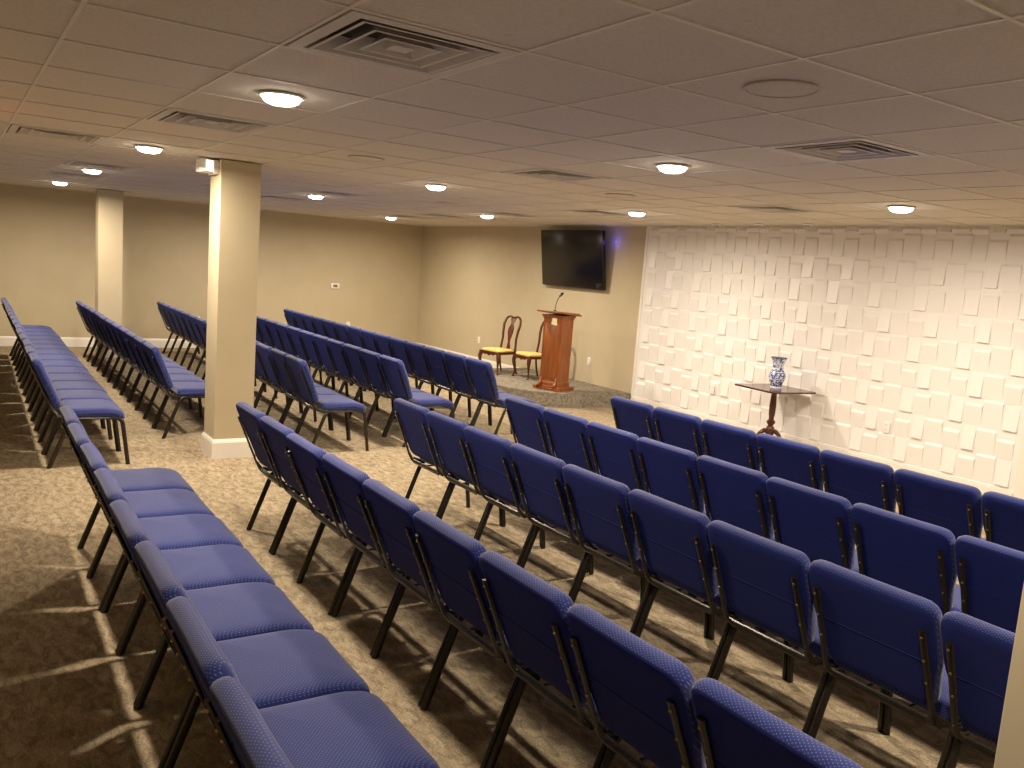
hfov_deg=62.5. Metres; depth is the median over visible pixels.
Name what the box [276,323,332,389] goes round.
chair
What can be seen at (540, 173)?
ceiling vent
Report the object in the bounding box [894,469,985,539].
chair
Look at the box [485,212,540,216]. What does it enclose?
ceiling vent
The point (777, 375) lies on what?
vase
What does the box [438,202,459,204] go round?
ceiling speaker
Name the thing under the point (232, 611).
chair
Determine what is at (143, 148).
recessed light
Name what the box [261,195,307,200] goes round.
ceiling vent
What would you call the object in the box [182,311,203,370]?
chair
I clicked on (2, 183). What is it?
trim
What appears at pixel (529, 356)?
chair
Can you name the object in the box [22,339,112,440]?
chair
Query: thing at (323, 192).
ceiling vent
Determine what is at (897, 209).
recessed light
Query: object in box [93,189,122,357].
column
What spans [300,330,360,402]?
chair
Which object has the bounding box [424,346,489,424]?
chair
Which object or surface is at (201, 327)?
chair
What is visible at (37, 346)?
chair
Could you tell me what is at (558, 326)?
lectern
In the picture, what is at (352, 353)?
chair
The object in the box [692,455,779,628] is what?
chair
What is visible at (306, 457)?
chair
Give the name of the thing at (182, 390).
chair
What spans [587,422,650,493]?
chair
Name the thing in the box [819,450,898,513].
chair
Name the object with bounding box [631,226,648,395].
trim
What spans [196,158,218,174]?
emergency light
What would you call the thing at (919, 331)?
wall
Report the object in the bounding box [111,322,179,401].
chair
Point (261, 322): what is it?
chair
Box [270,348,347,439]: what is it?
chair
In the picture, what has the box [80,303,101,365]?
chair
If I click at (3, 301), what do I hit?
chair
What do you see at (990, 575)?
chair
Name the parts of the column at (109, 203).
molding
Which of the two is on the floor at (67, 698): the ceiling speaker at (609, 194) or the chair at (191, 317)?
the chair at (191, 317)
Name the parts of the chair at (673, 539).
leg, backrest, frame, seat frame, seat, leg, leg, leg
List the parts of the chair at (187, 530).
backrest, frame, leg, leg, seat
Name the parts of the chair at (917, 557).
frame, backrest, seat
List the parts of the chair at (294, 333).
backrest, frame, leg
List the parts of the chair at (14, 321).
backrest, leg, seat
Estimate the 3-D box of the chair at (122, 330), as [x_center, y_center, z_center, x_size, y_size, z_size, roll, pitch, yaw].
[-3.866,-0.175,9.143,0.683,0.845,0.478,-1,9,-33]
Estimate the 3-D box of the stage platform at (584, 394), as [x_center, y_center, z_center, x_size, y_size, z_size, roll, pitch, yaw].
[0.253,0.037,12.257,1.628,0.190,2.605,-1,9,-34]
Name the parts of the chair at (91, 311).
backrest, frame, leg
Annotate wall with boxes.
[0,183,422,342]
[416,226,1023,490]
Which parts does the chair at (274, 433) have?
backrest, leg, frame, seat frame, leg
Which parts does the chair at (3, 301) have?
leg, seat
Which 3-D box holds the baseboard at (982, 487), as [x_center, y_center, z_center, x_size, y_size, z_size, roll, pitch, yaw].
[3.034,0.634,9.540,0.034,0.158,5.068,-1,9,-34]
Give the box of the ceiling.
[0,0,1023,225]
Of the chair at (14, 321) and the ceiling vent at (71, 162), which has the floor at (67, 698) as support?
the chair at (14, 321)
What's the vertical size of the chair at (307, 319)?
0.845 m
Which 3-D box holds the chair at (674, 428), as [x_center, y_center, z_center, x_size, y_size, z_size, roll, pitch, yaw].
[1.418,0.612,6.307,0.683,0.845,0.478,-1,9,-34]
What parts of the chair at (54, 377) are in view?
backrest, leg, leg, seat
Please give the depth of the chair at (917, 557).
3.66 m
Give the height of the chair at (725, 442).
0.845 m
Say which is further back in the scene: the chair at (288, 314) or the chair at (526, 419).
the chair at (288, 314)
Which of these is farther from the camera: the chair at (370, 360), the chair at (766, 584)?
the chair at (370, 360)
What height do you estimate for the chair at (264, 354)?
0.845 m
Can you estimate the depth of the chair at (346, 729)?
2.28 m
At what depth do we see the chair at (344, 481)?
3.89 m
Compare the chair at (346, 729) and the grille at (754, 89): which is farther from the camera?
the grille at (754, 89)
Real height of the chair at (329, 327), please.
0.845 m
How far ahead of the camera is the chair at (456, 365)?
8.95 m
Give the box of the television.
[541,230,605,289]
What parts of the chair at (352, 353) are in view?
leg, backrest, frame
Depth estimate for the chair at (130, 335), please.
8.71 m
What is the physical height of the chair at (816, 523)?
0.845 m
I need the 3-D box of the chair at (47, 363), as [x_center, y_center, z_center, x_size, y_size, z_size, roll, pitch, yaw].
[-4.724,-0.178,8.691,0.683,0.845,0.478,-1,9,-33]
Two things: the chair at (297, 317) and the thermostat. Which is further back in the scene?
the thermostat
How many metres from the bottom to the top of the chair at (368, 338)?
0.845 m
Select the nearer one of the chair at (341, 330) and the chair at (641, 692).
the chair at (641, 692)
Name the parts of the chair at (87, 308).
backrest, frame, leg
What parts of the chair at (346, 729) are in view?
frame, backrest, seat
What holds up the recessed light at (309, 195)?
in the ceiling
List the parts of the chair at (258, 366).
leg, backrest, frame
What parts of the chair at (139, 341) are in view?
backrest, frame, leg, leg, seat, leg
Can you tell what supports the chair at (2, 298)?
on the floor at (67, 698)
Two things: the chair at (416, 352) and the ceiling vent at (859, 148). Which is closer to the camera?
the ceiling vent at (859, 148)
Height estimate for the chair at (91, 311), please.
0.845 m
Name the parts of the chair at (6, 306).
leg, seat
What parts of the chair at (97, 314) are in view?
backrest, frame, leg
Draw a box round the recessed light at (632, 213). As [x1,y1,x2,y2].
[627,211,645,216]
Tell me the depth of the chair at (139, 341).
8.29 m
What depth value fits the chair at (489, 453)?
4.83 m
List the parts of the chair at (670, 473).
frame, backrest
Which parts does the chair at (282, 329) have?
frame, backrest, leg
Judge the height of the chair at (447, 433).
0.845 m
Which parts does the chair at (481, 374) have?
leg, backrest, frame, leg, seat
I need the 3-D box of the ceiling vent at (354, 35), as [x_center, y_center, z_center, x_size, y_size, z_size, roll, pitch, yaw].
[-0.372,-1.145,2.815,0.584,0.064,0.584,-1,9,-34]
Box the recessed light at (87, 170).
[81,168,101,173]
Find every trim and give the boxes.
[2,183,1023,226]
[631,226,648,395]
[1013,429,1023,498]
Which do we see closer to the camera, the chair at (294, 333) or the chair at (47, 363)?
the chair at (47, 363)
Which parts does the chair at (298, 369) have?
backrest, leg, frame, leg, seat frame, seat, leg, leg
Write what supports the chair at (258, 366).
on the floor at (67, 698)
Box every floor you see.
[0,346,996,767]
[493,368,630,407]
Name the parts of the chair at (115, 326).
backrest, frame, leg, leg, seat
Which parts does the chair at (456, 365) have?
leg, backrest, frame, leg, seat, leg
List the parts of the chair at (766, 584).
leg, backrest, frame, seat frame, seat, leg, leg, leg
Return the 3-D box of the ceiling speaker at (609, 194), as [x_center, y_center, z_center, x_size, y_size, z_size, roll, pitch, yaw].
[0.942,-1.634,7.317,0.264,0.010,0.264,-1,9,-34]
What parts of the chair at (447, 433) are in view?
leg, backrest, frame, seat frame, seat, leg, leg, leg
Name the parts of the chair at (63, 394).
backrest, frame, leg, leg, seat, leg, leg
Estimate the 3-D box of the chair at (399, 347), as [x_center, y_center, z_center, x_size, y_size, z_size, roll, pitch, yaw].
[-1.121,-0.130,10.336,0.683,0.845,0.478,-1,9,-32]
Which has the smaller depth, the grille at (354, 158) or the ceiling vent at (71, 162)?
the grille at (354, 158)
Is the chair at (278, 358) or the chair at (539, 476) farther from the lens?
the chair at (278, 358)
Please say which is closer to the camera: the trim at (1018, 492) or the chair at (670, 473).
the chair at (670, 473)
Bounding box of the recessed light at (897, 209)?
[887,206,915,212]
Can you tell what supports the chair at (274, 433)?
on the floor at (67, 698)
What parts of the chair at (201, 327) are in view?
backrest, frame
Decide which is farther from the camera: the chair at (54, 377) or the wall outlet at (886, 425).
the wall outlet at (886, 425)
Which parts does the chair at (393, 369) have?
leg, frame, backrest, seat frame, seat, leg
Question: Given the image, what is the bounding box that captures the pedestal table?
[735,383,815,437]
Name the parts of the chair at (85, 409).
backrest, frame, leg, leg, seat frame, seat, leg, leg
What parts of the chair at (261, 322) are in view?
frame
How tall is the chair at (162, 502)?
0.845 m
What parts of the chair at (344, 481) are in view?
leg, backrest, frame, seat frame, leg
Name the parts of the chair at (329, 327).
backrest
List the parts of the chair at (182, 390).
backrest, frame, leg, leg, seat frame, seat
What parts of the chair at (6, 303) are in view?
leg, seat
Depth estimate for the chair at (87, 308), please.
11.52 m
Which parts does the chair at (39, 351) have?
backrest, leg, seat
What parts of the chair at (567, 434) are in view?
frame, backrest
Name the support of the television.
attached to the wall at (919, 331)
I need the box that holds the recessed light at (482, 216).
[480,215,493,218]
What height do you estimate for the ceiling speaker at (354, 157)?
0.010 m
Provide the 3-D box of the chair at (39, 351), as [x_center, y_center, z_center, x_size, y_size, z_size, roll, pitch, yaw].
[-5.248,-0.327,9.492,0.683,0.845,0.478,-1,9,-33]
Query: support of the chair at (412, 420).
on the floor at (67, 698)
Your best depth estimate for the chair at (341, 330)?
11.75 m
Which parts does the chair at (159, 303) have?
backrest, frame, leg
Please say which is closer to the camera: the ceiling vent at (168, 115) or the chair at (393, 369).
the ceiling vent at (168, 115)
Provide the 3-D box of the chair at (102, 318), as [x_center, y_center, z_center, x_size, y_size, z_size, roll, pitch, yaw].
[-4.665,-0.398,10.336,0.683,0.845,0.478,-1,9,-33]
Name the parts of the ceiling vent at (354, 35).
plate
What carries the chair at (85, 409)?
on the floor at (67, 698)
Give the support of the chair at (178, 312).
on the floor at (67, 698)
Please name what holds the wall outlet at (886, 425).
attached to the wall at (919, 331)
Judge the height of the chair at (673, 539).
0.845 m
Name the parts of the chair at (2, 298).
leg, seat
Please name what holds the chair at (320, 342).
on the floor at (67, 698)
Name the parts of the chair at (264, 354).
backrest, frame, leg, leg, seat, leg, leg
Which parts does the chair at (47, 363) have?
backrest, leg, seat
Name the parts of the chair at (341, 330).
backrest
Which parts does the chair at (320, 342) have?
backrest, frame, leg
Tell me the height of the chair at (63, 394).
0.845 m
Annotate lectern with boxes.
[533,309,581,391]
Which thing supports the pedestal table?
on the floor at (67, 698)
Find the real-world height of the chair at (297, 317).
0.845 m
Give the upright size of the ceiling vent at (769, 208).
0.064 m
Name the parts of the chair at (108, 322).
backrest, frame, leg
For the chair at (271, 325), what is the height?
0.845 m
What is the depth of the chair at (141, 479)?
4.68 m
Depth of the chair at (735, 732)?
1.90 m
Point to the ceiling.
(617, 90)
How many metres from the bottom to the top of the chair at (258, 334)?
0.845 m
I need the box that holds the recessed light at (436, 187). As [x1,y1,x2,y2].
[425,184,446,190]
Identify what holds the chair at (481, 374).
on the floor at (67, 698)
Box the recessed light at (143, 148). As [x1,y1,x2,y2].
[134,145,163,153]
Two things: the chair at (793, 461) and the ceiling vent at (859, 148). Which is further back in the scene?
the chair at (793, 461)
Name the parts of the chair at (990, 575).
frame, backrest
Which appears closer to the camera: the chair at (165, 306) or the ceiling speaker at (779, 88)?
the ceiling speaker at (779, 88)
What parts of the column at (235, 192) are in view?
molding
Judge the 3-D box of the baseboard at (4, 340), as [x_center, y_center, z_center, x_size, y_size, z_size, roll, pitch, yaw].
[-5.895,-0.693,14.343,9.525,0.150,0.015,-1,9,-34]
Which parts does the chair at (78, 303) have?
backrest, frame, leg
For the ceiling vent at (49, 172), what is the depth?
9.83 m
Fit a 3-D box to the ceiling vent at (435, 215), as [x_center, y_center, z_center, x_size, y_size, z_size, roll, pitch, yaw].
[-1.008,-2.520,12.527,0.584,0.064,0.584,-1,9,-34]
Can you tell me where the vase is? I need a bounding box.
[769,356,787,388]
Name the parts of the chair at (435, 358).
backrest, frame, seat, leg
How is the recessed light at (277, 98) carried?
in the ceiling
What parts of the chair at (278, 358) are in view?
backrest, frame, leg, leg, seat, leg, leg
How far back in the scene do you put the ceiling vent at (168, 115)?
4.86 m
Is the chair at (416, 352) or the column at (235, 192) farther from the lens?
the chair at (416, 352)
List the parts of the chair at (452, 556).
leg, backrest, frame, seat frame, leg, seat, leg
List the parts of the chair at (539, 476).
leg, backrest, frame, seat frame, seat, leg, leg, leg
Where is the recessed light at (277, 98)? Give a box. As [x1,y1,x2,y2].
[258,90,304,106]
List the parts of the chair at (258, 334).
backrest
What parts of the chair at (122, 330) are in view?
backrest, frame, leg, seat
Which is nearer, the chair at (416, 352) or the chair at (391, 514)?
the chair at (391, 514)
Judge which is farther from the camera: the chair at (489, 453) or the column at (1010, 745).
the chair at (489, 453)
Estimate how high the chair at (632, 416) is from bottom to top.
0.845 m
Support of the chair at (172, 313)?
on the floor at (67, 698)
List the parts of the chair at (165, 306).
backrest, frame, leg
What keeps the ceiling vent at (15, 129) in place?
in the ceiling
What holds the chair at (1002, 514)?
on the floor at (67, 698)
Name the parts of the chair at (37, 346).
backrest, leg, seat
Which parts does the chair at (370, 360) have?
leg, backrest, frame, leg, seat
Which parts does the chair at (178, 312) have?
backrest, frame, leg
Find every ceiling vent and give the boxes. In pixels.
[7,124,108,143]
[46,171,107,179]
[64,160,137,171]
[147,108,278,134]
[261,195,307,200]
[286,9,520,78]
[302,190,365,197]
[384,215,431,218]
[418,214,467,217]
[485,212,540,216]
[500,168,610,181]
[568,210,630,215]
[727,205,822,212]
[760,137,935,162]
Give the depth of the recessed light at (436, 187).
7.61 m
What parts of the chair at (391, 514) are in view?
leg, backrest, frame, seat frame, leg, leg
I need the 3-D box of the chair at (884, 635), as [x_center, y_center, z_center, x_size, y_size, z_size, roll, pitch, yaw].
[1.421,1.060,3.028,0.683,0.845,0.478,-1,9,-34]
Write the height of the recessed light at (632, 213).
0.044 m
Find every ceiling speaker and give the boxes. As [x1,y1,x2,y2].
[348,155,384,161]
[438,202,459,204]
[606,193,635,197]
[743,79,819,98]
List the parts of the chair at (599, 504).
leg, backrest, frame, seat frame, seat, leg, leg, leg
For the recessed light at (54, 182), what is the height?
0.044 m
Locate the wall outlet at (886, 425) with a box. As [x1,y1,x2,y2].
[882,421,889,433]
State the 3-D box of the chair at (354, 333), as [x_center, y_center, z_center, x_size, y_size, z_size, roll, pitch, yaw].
[-1.880,-0.354,11.553,0.683,0.845,0.478,-1,9,-32]
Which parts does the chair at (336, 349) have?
backrest, frame, leg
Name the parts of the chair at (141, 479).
frame, backrest, leg, leg, seat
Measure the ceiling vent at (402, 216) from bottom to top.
0.064 m
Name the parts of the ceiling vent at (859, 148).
plate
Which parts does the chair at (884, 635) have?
leg, backrest, frame, leg, seat frame, seat, leg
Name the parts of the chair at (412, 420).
leg, backrest, frame, seat frame, seat, leg, leg, leg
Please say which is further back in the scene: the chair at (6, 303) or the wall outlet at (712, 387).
the chair at (6, 303)
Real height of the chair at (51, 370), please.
0.845 m
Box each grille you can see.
[350,157,382,160]
[608,195,632,196]
[747,83,815,96]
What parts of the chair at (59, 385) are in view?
backrest, leg, seat, leg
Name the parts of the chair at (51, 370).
backrest, leg, seat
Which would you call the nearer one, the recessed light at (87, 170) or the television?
the recessed light at (87, 170)
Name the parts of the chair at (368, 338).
frame, backrest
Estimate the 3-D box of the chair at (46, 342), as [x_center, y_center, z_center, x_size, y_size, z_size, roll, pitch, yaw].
[-5.772,-0.476,10.294,0.683,0.845,0.478,-1,9,-33]
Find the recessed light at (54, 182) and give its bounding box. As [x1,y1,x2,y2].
[51,181,67,185]
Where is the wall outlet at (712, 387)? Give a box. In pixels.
[710,384,714,393]
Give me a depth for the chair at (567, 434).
5.66 m
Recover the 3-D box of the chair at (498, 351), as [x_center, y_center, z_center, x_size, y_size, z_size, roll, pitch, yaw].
[-0.168,-0.601,12.753,0.503,0.882,0.473,-3,11,-43]
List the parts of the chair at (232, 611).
backrest, frame, leg, leg, seat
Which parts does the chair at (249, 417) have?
backrest, leg, frame, leg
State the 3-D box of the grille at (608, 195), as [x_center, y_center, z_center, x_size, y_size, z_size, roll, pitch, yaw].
[0.942,-1.634,7.317,0.234,0.008,0.234,-1,9,-34]
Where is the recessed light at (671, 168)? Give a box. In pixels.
[655,163,688,173]
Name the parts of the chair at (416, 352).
backrest, frame, seat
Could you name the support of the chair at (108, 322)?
on the floor at (67, 698)
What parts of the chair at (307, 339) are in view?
backrest, frame, leg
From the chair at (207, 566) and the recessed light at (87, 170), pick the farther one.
the recessed light at (87, 170)
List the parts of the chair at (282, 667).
backrest, frame, leg, seat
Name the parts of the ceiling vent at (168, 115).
plate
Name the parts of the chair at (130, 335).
backrest, frame, leg, seat, leg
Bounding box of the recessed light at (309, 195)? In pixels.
[307,194,324,198]
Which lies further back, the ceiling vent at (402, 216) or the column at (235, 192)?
the ceiling vent at (402, 216)
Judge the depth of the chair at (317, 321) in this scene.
12.57 m
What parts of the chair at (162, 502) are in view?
backrest, frame, leg, leg, seat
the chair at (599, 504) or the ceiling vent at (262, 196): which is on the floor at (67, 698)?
the chair at (599, 504)
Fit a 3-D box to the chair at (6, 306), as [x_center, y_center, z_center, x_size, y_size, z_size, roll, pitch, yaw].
[-6.028,-0.550,10.697,0.683,0.845,0.478,-1,9,-33]
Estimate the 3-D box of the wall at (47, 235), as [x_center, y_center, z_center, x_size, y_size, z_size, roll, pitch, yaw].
[-5.838,-1.870,14.231,9.725,2.716,0.100,-1,9,-34]
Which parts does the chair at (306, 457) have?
leg, backrest, frame, seat frame, leg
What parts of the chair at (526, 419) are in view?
frame, backrest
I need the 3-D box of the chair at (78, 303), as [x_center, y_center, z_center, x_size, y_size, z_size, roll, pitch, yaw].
[-5.981,-0.771,12.335,0.683,0.845,0.478,-1,9,-33]
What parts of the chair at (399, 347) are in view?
backrest, frame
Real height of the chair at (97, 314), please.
0.845 m
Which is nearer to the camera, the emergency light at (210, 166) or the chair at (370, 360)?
the emergency light at (210, 166)
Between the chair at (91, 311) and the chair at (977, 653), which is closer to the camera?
the chair at (977, 653)
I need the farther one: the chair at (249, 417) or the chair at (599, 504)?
the chair at (249, 417)
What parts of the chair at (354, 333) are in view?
backrest, frame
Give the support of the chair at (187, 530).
on the floor at (67, 698)
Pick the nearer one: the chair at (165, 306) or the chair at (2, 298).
the chair at (2, 298)
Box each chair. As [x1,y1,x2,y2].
[1,297,53,359]
[2,300,55,364]
[4,302,60,365]
[5,305,63,375]
[6,308,66,380]
[7,312,69,387]
[10,315,75,393]
[12,319,80,401]
[14,323,87,410]
[16,328,92,419]
[18,333,101,429]
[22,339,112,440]
[24,345,116,453]
[28,352,129,468]
[59,406,194,573]
[67,423,214,610]
[76,301,95,358]
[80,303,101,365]
[80,443,243,651]
[85,306,104,367]
[89,309,112,375]
[93,468,275,704]
[94,312,119,380]
[99,315,161,387]
[105,319,166,393]
[109,500,314,767]
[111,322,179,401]
[119,327,188,409]
[126,331,199,414]
[134,336,204,427]
[134,540,369,767]
[143,342,204,438]
[157,301,199,356]
[162,304,205,360]
[166,596,439,767]
[168,306,189,363]
[175,309,196,368]
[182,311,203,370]
[188,314,205,376]
[195,317,206,379]
[204,321,256,385]
[210,676,293,767]
[236,401,332,552]
[253,369,300,412]
[254,341,316,415]
[256,316,280,350]
[256,320,270,346]
[256,343,330,429]
[260,416,325,578]
[266,319,319,375]
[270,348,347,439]
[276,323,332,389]
[284,309,296,327]
[285,355,368,450]
[286,433,428,615]
[288,326,345,392]
[293,311,307,330]
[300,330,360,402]
[302,314,316,333]
[312,316,326,373]
[313,334,375,402]
[322,453,476,655]
[323,319,338,379]
[327,339,392,412]
[334,322,351,385]
[343,344,395,426]
[347,326,364,390]
[360,329,415,391]
[360,349,430,436]
[362,479,532,705]
[374,333,431,397]
[379,355,454,446]
[390,337,449,409]
[393,398,501,525]
[406,341,468,416]
[413,510,602,767]
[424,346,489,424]
[427,411,540,546]
[444,351,511,433]
[464,426,588,572]
[465,357,535,434]
[478,315,521,374]
[479,550,612,767]
[505,396,556,504]
[509,443,642,601]
[512,321,543,379]
[543,408,600,523]
[562,464,708,637]
[566,604,706,767]
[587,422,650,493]
[610,396,658,440]
[628,489,787,679]
[636,437,712,595]
[653,407,705,456]
[691,678,862,767]
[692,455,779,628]
[700,419,761,471]
[707,520,885,734]
[756,433,824,491]
[759,477,858,630]
[809,559,961,767]
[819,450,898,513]
[842,503,961,671]
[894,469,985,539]
[939,535,1023,717]
[940,611,1014,767]
[981,491,1023,551]
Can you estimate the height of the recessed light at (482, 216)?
0.044 m
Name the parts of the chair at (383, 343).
frame, backrest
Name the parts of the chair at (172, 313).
backrest, frame, leg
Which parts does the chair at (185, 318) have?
backrest, frame, leg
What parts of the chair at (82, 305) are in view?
backrest, frame, leg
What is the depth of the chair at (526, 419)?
6.06 m
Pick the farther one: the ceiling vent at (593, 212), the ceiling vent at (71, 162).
the ceiling vent at (593, 212)
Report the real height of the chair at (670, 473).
0.845 m
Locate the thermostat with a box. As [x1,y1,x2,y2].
[331,283,339,288]
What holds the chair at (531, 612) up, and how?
on the floor at (67, 698)
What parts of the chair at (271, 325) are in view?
frame, backrest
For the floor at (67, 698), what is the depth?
4.13 m
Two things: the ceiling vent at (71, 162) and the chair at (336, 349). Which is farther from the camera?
the chair at (336, 349)
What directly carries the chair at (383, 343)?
on the floor at (67, 698)
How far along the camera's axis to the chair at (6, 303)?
11.11 m
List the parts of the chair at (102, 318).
backrest, frame, leg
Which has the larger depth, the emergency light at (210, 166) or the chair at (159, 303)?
the chair at (159, 303)
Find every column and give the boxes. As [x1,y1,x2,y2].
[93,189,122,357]
[201,159,261,458]
[993,584,1023,767]
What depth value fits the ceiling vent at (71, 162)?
8.36 m
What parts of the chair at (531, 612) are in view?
leg, backrest, frame, seat frame, seat, leg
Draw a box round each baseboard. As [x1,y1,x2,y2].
[0,336,199,347]
[416,342,518,367]
[630,396,1012,495]
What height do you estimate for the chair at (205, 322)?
0.845 m
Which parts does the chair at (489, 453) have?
leg, backrest, frame, seat frame, seat, leg, leg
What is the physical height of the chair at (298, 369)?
0.845 m
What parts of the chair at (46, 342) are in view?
leg, seat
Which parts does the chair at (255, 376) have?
leg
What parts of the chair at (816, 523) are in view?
frame, backrest, seat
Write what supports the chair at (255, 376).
on the floor at (67, 698)
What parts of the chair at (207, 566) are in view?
backrest, frame, leg, leg, seat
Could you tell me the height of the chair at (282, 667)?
0.845 m
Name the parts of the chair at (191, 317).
backrest, frame, leg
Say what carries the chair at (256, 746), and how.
on the floor at (67, 698)
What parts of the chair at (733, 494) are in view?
frame, backrest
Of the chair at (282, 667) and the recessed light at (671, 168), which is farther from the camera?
the recessed light at (671, 168)
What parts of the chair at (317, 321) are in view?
backrest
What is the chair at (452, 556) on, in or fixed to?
on the floor at (67, 698)

